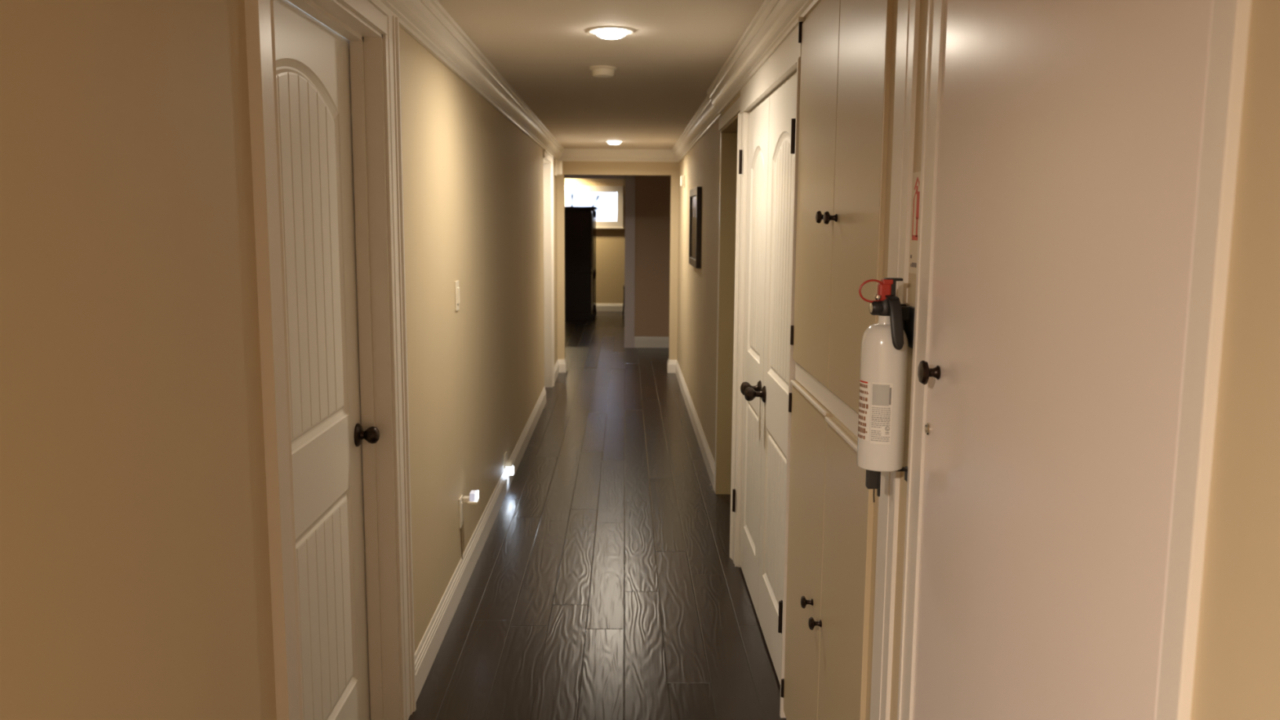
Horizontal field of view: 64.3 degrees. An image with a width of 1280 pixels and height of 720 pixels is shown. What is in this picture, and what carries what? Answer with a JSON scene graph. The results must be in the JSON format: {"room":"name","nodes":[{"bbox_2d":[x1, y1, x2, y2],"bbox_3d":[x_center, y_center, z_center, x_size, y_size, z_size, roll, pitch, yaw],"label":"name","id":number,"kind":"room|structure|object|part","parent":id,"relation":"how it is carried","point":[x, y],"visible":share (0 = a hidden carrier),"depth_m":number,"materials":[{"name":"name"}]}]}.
{"room":"home hallway","nodes":[
{"label":"home hallway","id":0,"kind":"room"},
{"bbox_2d":[0,0,557,719],"bbox_3d":[-0.814,-0.297,5.207,0.130,2.200,9.820,0,8,-1],"label":"wall","id":1,"kind":"structure","parent":0,"point":[135,567],"depth_m":1.51,"materials":[{"name":"beige paint"}]},
{"bbox_2d":[273,0,379,719],"bbox_3d":[-0.781,0.174,2.476,0.098,1.990,0.882,0,8,-1],"label":"door","id":2,"kind":"structure","parent":1,"relation":"in","point":[313,74],"depth_m":2.57,"materials":[{"name":"white paint"}]},
{"bbox_3d":[-0.770,0.212,2.881,0.063,0.066,0.066,0,8,-1],"label":"knob","id":3,"kind":"part","parent":2,"relation":"part of","materials":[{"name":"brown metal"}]},
{"bbox_2d":[244,0,416,719],"bbox_3d":[-0.763,0.137,2.474,0.154,2.086,1.145,0,8,-1],"label":"trim","id":4,"kind":"structure","parent":1,"relation":"attached to","point":[372,33],"depth_m":2.82,"materials":[{"name":"white paint"}]},
{"bbox_2d":[454,280,459,311],"bbox_3d":[-0.726,-0.256,4.053,0.012,0.118,0.070,0,8,-1],"label":"light switch","id":5,"kind":"object","parent":1,"relation":"attached to","point":[456,282],"visible":1,"depth_m":4.03,"materials":[{"name":"beige plastic"}]},
{"bbox_2d":[458,494,462,528],"bbox_3d":[-0.734,0.623,4.174,0.008,0.124,0.072,0,8,-1],"label":"wall outlet","id":6,"kind":"object","parent":1,"relation":"attached to","point":[460,500],"visible":1,"depth_m":4.15,"materials":[{"name":"beige plastic"}]},
{"bbox_2d":[460,528,462,559],"bbox_3d":[-0.733,0.752,4.181,0.006,0.136,0.010,0,8,-1],"label":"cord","id":7,"kind":"object","parent":6,"relation":"hanging from","point":[460,528],"visible":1,"depth_m":4.18,"materials":[{"name":"beige plastic"}]},
{"bbox_2d":[461,501,462,522],"bbox_3d":[-0.731,0.623,4.174,0.003,0.080,0.034,0,8,-1],"label":"socket","id":8,"kind":"object","parent":6,"relation":"attached to","point":[461,501],"depth_m":4.18,"materials":[{"name":"beige plastic"}]},
{"bbox_2d":[462,489,479,504],"bbox_3d":[-0.700,0.567,4.201,0.062,0.048,0.060,0,8,-1],"label":"night light","id":9,"kind":"object","parent":6,"relation":"attached to","point":[473,499],"visible":1,"depth_m":4.18,"materials":[{"name":"beige plastic"}]},
{"bbox_3d":[-0.689,0.561,4.200,0.024,0.036,0.048,0,8,-1],"label":"lamp shade","id":10,"kind":"part","parent":9,"relation":"part of","materials":[{"name":"white plastic"}]},
{"bbox_2d":[377,0,564,160],"bbox_3d":[-0.703,-1.330,5.066,0.078,0.115,9.820,0,8,-1],"label":"crown molding","id":11,"kind":"structure","parent":1,"relation":"attached to","point":[427,21],"depth_m":3.96,"materials":[{"name":"white paint"}]},
{"bbox_2d":[414,357,566,702],"bbox_3d":[-0.715,0.719,5.409,0.084,0.132,9.940,0,8,-1],"label":"baseboard","id":12,"kind":"structure","parent":1,"relation":"attached to","point":[427,651],"depth_m":4.32,"materials":[{"name":"white paint"}]},
{"bbox_2d":[504,451,513,475],"bbox_3d":[-0.738,0.586,5.744,0.046,0.125,0.072,0,8,-1],"label":"night light","id":13,"kind":"object","parent":1,"relation":"attached to","point":[508,464],"visible":1,"depth_m":5.72,"materials":[{"name":"beige plastic"}]},
{"bbox_3d":[-0.757,0.564,5.740,0.007,0.082,0.072,0,8,-1],"label":"plate","id":14,"kind":"part","parent":13,"relation":"part of","materials":[{"name":"beige plastic"}]},
{"bbox_2d":[542,149,554,387],"bbox_3d":[-0.854,-0.736,8.815,0.154,2.086,0.851,0,8,-1],"label":"trim","id":15,"kind":"structure","parent":1,"relation":"attached to","point":[548,158],"depth_m":9.15,"materials":[{"name":"white paint"}]},
{"bbox_2d":[554,159,562,176],"bbox_3d":[-0.771,-1.819,9.632,0.075,0.150,0.090,0,8,-1],"label":"wall sensor","id":16,"kind":"object","parent":1,"relation":"attached to","point":[557,164],"visible":1,"depth_m":9.60,"materials":[{"name":"beige plastic"}]},
{"bbox_3d":[-0.796,-1.819,9.632,0.026,0.150,0.090,0,8,-1],"label":"plate","id":17,"kind":"part","parent":16,"relation":"part of","materials":[{"name":"beige plastic"}]},
{"bbox_2d":[564,178,625,303],"bbox_3d":[-0.397,-1.998,17.007,6.100,2.360,0.150,0,8,-1],"label":"wall","id":18,"kind":"structure","parent":0,"point":[610,242],"depth_m":16.97,"materials":[{"name":"yellow paint"}]},
{"bbox_2d":[564,185,623,228],"bbox_3d":[-0.813,-2.535,16.887,1.090,0.700,0.160,0,8,-1],"label":"window","id":19,"kind":"structure","parent":18,"relation":"in","point":[610,202],"depth_m":16.87,"materials":[{"name":"white glass"}]},
{"bbox_2d":[565,191,617,221],"bbox_3d":[-0.808,-2.544,16.901,0.854,0.494,0.025,0,8,-1],"label":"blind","id":20,"kind":"object","parent":19,"relation":"attached to","point":[606,202],"depth_m":16.89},
{"bbox_2d":[595,303,622,311],"bbox_3d":[-0.403,-0.883,17.078,6.100,0.132,0.015,0,8,-1],"label":"baseboard","id":21,"kind":"structure","parent":18,"relation":"attached to","point":[600,307],"depth_m":17.07,"materials":[{"name":"white paint"}]},
{"bbox_2d":[408,311,786,719],"bbox_3d":[-0.164,0.553,7.418,6.500,0.080,20.050,0,8,-1],"label":"floor","id":22,"kind":"structure","parent":0,"point":[604,583],"depth_m":4.32,"materials":[{"name":"brown wood"}]},
{"bbox_2d":[564,193,599,319],"bbox_3d":[-0.909,-1.628,15.915,0.566,1.917,0.970,0,8,-1],"label":"display cabinet","id":23,"kind":"object","parent":22,"relation":"on","point":[580,221],"visible":0.96,"depth_m":15.49,"materials":[{"name":"brown wood"}]},
{"bbox_3d":[-0.927,-2.348,15.816,0.520,0.060,0.970,0,8,-1],"label":"cornice","id":24,"kind":"part","parent":23,"relation":"part of","materials":[{"name":"brown wood"}]},
{"bbox_3d":[-0.740,-1.866,15.885,0.012,0.840,0.740,0,8,-1],"label":"door","id":25,"kind":"part","parent":23,"relation":"part of","materials":[{"name":"brown wood"}]},
{"bbox_2d":[622,284,624,315],"bbox_3d":[-0.066,-1.190,16.502,0.434,0.902,0.421,0,8,-1],"label":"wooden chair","id":26,"kind":"object","parent":22,"relation":"on","point":[624,285],"visible":0.2,"depth_m":16.34,"materials":[{"name":"brown wood"}]},
{"bbox_2d":[780,0,897,719],"bbox_3d":[0.460,0.140,2.495,0.074,2.088,1.018,0,8,-1],"label":"tall cabinet","id":27,"kind":"object","parent":22,"relation":"on","point":[848,53],"visible":0.88,"depth_m":2.38,"materials":[{"name":"paint"}]},
{"bbox_3d":[0.434,0.630,2.647,0.031,0.030,0.030,0,8,-1],"label":"knob","id":28,"kind":"part","parent":27,"relation":"part of","materials":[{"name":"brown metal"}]},
{"bbox_3d":[0.457,0.603,2.801,0.020,1.028,0.518,0,8,-1],"label":"door","id":29,"kind":"part","parent":27,"relation":"part of","materials":[{"name":"paint"}]},
{"bbox_3d":[0.435,0.656,2.533,0.031,0.030,0.030,0,8,-1],"label":"knob","id":30,"kind":"part","parent":27,"relation":"part of","materials":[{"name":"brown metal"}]},
{"bbox_3d":[0.464,-0.436,2.658,0.020,0.950,0.518,0,8,-1],"label":"door","id":31,"kind":"part","parent":27,"relation":"part of","materials":[{"name":"paint"}]},
{"bbox_3d":[0.441,-0.346,2.462,0.031,0.030,0.030,0,8,-1],"label":"knob","id":32,"kind":"part","parent":27,"relation":"part of","materials":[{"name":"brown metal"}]},
{"bbox_3d":[0.463,0.097,2.495,0.004,0.050,0.974,0,8,-1],"label":"rail","id":33,"kind":"part","parent":27,"relation":"part of","materials":[{"name":"white paint"}]},
{"bbox_3d":[0.442,-0.331,2.367,0.031,0.030,0.030,0,8,-1],"label":"knob","id":34,"kind":"part","parent":27,"relation":"part of","materials":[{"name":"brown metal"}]},
{"bbox_3d":[0.464,0.673,2.324,0.020,1.020,0.438,0,8,-1],"label":"door","id":35,"kind":"part","parent":27,"relation":"part of","materials":[{"name":"paint"}]},
{"bbox_3d":[0.471,-0.370,2.181,0.020,0.950,0.438,0,8,-1],"label":"door","id":36,"kind":"part","parent":27,"relation":"part of","materials":[{"name":"paint"}]},
{"bbox_2d":[437,0,764,149],"bbox_3d":[0.051,-1.233,3.612,6.200,0.100,12.990,0,8,-1],"label":"ceiling","id":37,"kind":"structure","parent":0,"point":[545,51],"depth_m":4.26,"materials":[{"name":"paint"}]},
{"bbox_2d":[589,65,617,77],"bbox_3d":[-0.166,-1.297,4.584,0.124,0.042,0.124,0,8,-1],"label":"smoke detector","id":38,"kind":"object","parent":37,"relation":"attached to","point":[599,71],"visible":1,"depth_m":4.54,"materials":[{"name":"beige plastic"}]},
{"bbox_3d":[-0.166,-1.312,4.582,0.124,0.011,0.124,0,8,-1],"label":"plate","id":39,"kind":"part","parent":38,"relation":"part of","materials":[{"name":"beige plastic"}]},
{"bbox_2d":[587,26,634,39],"bbox_3d":[-0.105,-1.181,3.692,0.170,0.028,0.170,0,8,-1],"label":"recessed light","id":40,"kind":"object","parent":37,"relation":"in","point":[603,32],"visible":1,"depth_m":3.65,"materials":[{"name":"white glass"}]},
{"bbox_2d":[604,140,623,144],"bbox_3d":[-0.225,-1.894,8.872,0.170,0.028,0.170,0,8,-1],"label":"recessed light","id":41,"kind":"object","parent":37,"relation":"in","point":[611,142],"visible":1,"depth_m":8.83,"materials":[{"name":"white glass"}]},
{"bbox_2d":[556,160,679,359],"bbox_3d":[0.316,-1.049,10.137,3.472,2.360,0.120,0,8,-1],"label":"wall","id":42,"kind":"structure","parent":0,"point":[572,168],"depth_m":10.02,"materials":[{"name":"beige paint"}]},
{"bbox_2d":[558,148,678,162],"bbox_3d":[-0.214,-1.991,9.900,1.196,0.115,0.078,0,8,-1],"label":"crown molding","id":43,"kind":"structure","parent":42,"relation":"attached to","point":[568,154],"depth_m":9.89,"materials":[{"name":"white paint"}]},
{"bbox_2d":[634,175,670,337],"bbox_3d":[0.223,-1.326,12.147,3.600,2.360,0.120,0,8,-1],"label":"wall","id":44,"kind":"structure","parent":0,"point":[652,193],"depth_m":12.10,"materials":[{"name":"beige paint"}]},
{"bbox_2d":[564,174,635,347],"bbox_3d":[-0.610,-1.199,12.138,1.095,2.100,0.148,0,8,-1],"label":"trim","id":45,"kind":"structure","parent":44,"relation":"attached to","point":[629,224],"depth_m":12.06,"materials":[{"name":"paint"}]},
{"bbox_2d":[634,336,668,347],"bbox_3d":[0.975,-0.210,12.243,2.085,0.132,0.015,0,8,-1],"label":"baseboard","id":46,"kind":"structure","parent":44,"relation":"attached to","point":[639,341],"depth_m":12.22,"materials":[{"name":"white paint"}]},
{"bbox_2d":[676,0,1279,719],"bbox_3d":[0.702,-0.093,3.793,0.500,2.200,12.720,0,8,-1],"label":"wall","id":47,"kind":"structure","parent":0,"point":[1237,676],"depth_m":0.84,"materials":[{"name":"beige paint"}]},
{"bbox_2d":[680,174,684,187],"bbox_3d":[0.376,-1.577,8.975,0.040,0.110,0.070,0,8,-1],"label":"wall sensor","id":48,"kind":"object","parent":47,"relation":"attached to","point":[682,177],"visible":1,"depth_m":8.95,"materials":[{"name":"beige plastic"}]},
{"bbox_3d":[0.389,-1.577,8.975,0.014,0.110,0.070,0,8,-1],"label":"plate","id":49,"kind":"part","parent":48,"relation":"part of","materials":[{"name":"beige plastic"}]},
{"bbox_2d":[666,359,715,490],"bbox_3d":[0.355,0.362,8.056,0.092,0.132,4.630,0,8,-1],"label":"baseboard","id":50,"kind":"structure","parent":47,"relation":"attached to","point":[673,366],"depth_m":7.33,"materials":[{"name":"white paint"}]},
{"bbox_2d":[688,186,702,268],"bbox_3d":[0.400,-0.965,7.404,0.033,0.560,0.800,0,8,-1],"label":"picture frame","id":51,"kind":"object","parent":47,"relation":"attached to","point":[695,193],"visible":1,"depth_m":7.27,"materials":[{"name":"brown wood"}]},
{"bbox_3d":[0.406,-0.965,7.404,0.018,0.462,0.702,0,8,-1],"label":"picture panel","id":52,"kind":"part","parent":51,"relation":"part of","materials":[{"name":"grey glass"}]},
{"bbox_2d":[714,97,740,493],"bbox_3d":[0.438,-0.200,5.069,0.022,2.060,1.135,0,8,-1],"label":"trim","id":53,"kind":"structure","parent":47,"relation":"attached to","point":[735,108],"depth_m":5.50,"materials":[{"name":"white paint"}]},
{"bbox_2d":[715,112,739,493],"bbox_3d":[0.503,-0.171,5.047,0.140,2.010,1.091,0,8,-1],"label":"trim","id":54,"kind":"structure","parent":47,"relation":"attached to","point":[729,132],"depth_m":5.56,"materials":[{"name":"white wood"}]},
{"bbox_2d":[671,0,821,162],"bbox_3d":[0.427,-1.127,3.647,0.094,0.115,12.720,0,8,-1],"label":"crown molding","id":55,"kind":"structure","parent":47,"relation":"attached to","point":[773,18],"depth_m":3.98,"materials":[{"name":"white paint"}]},
{"bbox_2d":[732,95,769,615],"bbox_3d":[0.427,-0.024,4.084,0.101,1.952,0.631,0,8,-1],"label":"door","id":56,"kind":"structure","parent":47,"relation":"in","point":[758,132],"depth_m":4.06,"materials":[{"name":"white paint"}]},
{"bbox_3d":[0.418,0.108,3.845,0.076,0.062,0.062,0,8,-1],"label":"knob","id":57,"kind":"part","parent":56,"relation":"part of","materials":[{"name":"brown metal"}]},
{"bbox_2d":[729,17,805,717],"bbox_3d":[0.455,-0.033,3.752,0.058,2.089,1.519,0,8,-1],"label":"trim","id":58,"kind":"structure","parent":47,"relation":"attached to","point":[782,61],"depth_m":4.25,"materials":[{"name":"white paint"}]},
{"bbox_2d":[744,71,796,684],"bbox_3d":[0.437,0.068,3.413,0.101,1.952,0.715,0,8,-1],"label":"door","id":59,"kind":"structure","parent":47,"relation":"in","point":[774,393],"depth_m":3.47,"materials":[{"name":"white paint"}]},
{"bbox_3d":[0.420,0.125,3.720,0.076,0.062,0.062,0,8,-1],"label":"knob","id":60,"kind":"part","parent":59,"relation":"part of","materials":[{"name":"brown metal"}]},
{"bbox_2d":[865,303,915,502],"bbox_3d":[0.443,0.078,1.820,0.075,0.352,0.060,0,8,-1],"label":"bracket","id":61,"kind":"object","parent":47,"relation":"attached to","point":[873,481],"visible":0.43,"depth_m":1.81,"materials":[{"name":"black plastic"}]},
{"bbox_2d":[857,277,908,471],"bbox_3d":[0.430,0.024,1.794,0.082,0.337,0.082,5,9,29],"label":"fire extinguisher","id":62,"kind":"object","parent":61,"relation":"attached to","point":[884,351],"visible":1,"depth_m":1.77,"materials":[{"name":"white metal"}]},
{"bbox_2d":[857,382,868,439],"bbox_3d":[0.392,0.090,1.789,0.003,0.097,0.028,-3,8,-21],"label":"print","id":63,"kind":"object","parent":62,"relation":"attached to","point":[863,420],"depth_m":1.79},
{"bbox_2d":[871,387,891,441],"bbox_3d":[0.418,0.094,1.766,0.032,0.095,0.003,3,8,15],"label":"print","id":64,"kind":"object","parent":62,"relation":"attached to","point":[881,397],"depth_m":1.77},
{"bbox_3d":[0.442,-0.126,1.774,0.030,0.035,0.020,0,8,-1],"label":"carry handle","id":65,"kind":"part","parent":62,"relation":"part of","materials":[{"name":"black plastic"}]},
{"bbox_3d":[0.438,-0.066,1.754,0.022,0.092,0.043,-1,8,-12],"label":"lever","id":66,"kind":"part","parent":62,"relation":"part of","materials":[{"name":"black plastic"}]},
{"bbox_3d":[0.479,-0.059,1.803,0.005,0.072,0.058,0,8,-1],"label":"plate","id":67,"kind":"part","parent":61,"relation":"part of","materials":[{"name":"black plastic"}]},
{"bbox_2d":[870,0,919,719],"bbox_3d":[0.473,0.217,1.933,0.010,2.090,0.116,0,8,-1],"label":"trim","id":68,"kind":"structure","parent":47,"relation":"attached to","point":[908,11],"depth_m":1.88,"materials":[{"name":"white paint"}]},
{"bbox_2d":[908,171,920,274],"bbox_3d":[0.482,-0.238,1.765,0.001,0.176,0.084,0,8,-1],"label":"safety sign","id":69,"kind":"object","parent":47,"relation":"attached to","point":[916,175],"visible":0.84,"depth_m":1.78,"materials":[{"name":"plastic"}]},
{"bbox_2d":[912,0,1213,719],"bbox_3d":[0.466,0.319,1.333,0.039,2.010,0.756,0,8,-1],"label":"door","id":70,"kind":"structure","parent":47,"relation":"in","point":[1071,131],"depth_m":1.17,"materials":[{"name":"paint"}]},
{"bbox_3d":[0.459,0.020,1.617,0.031,0.037,0.037,0,8,-1],"label":"knob","id":71,"kind":"part","parent":70,"relation":"part of","materials":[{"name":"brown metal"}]},
{"bbox_2d":[897,0,1251,719],"bbox_3d":[0.481,0.297,1.349,0.016,2.090,0.873,0,8,-1],"label":"trim","id":72,"kind":"structure","parent":47,"relation":"attached to","point":[1230,18],"depth_m":0.90,"materials":[{"name":"white paint"}]}
]}

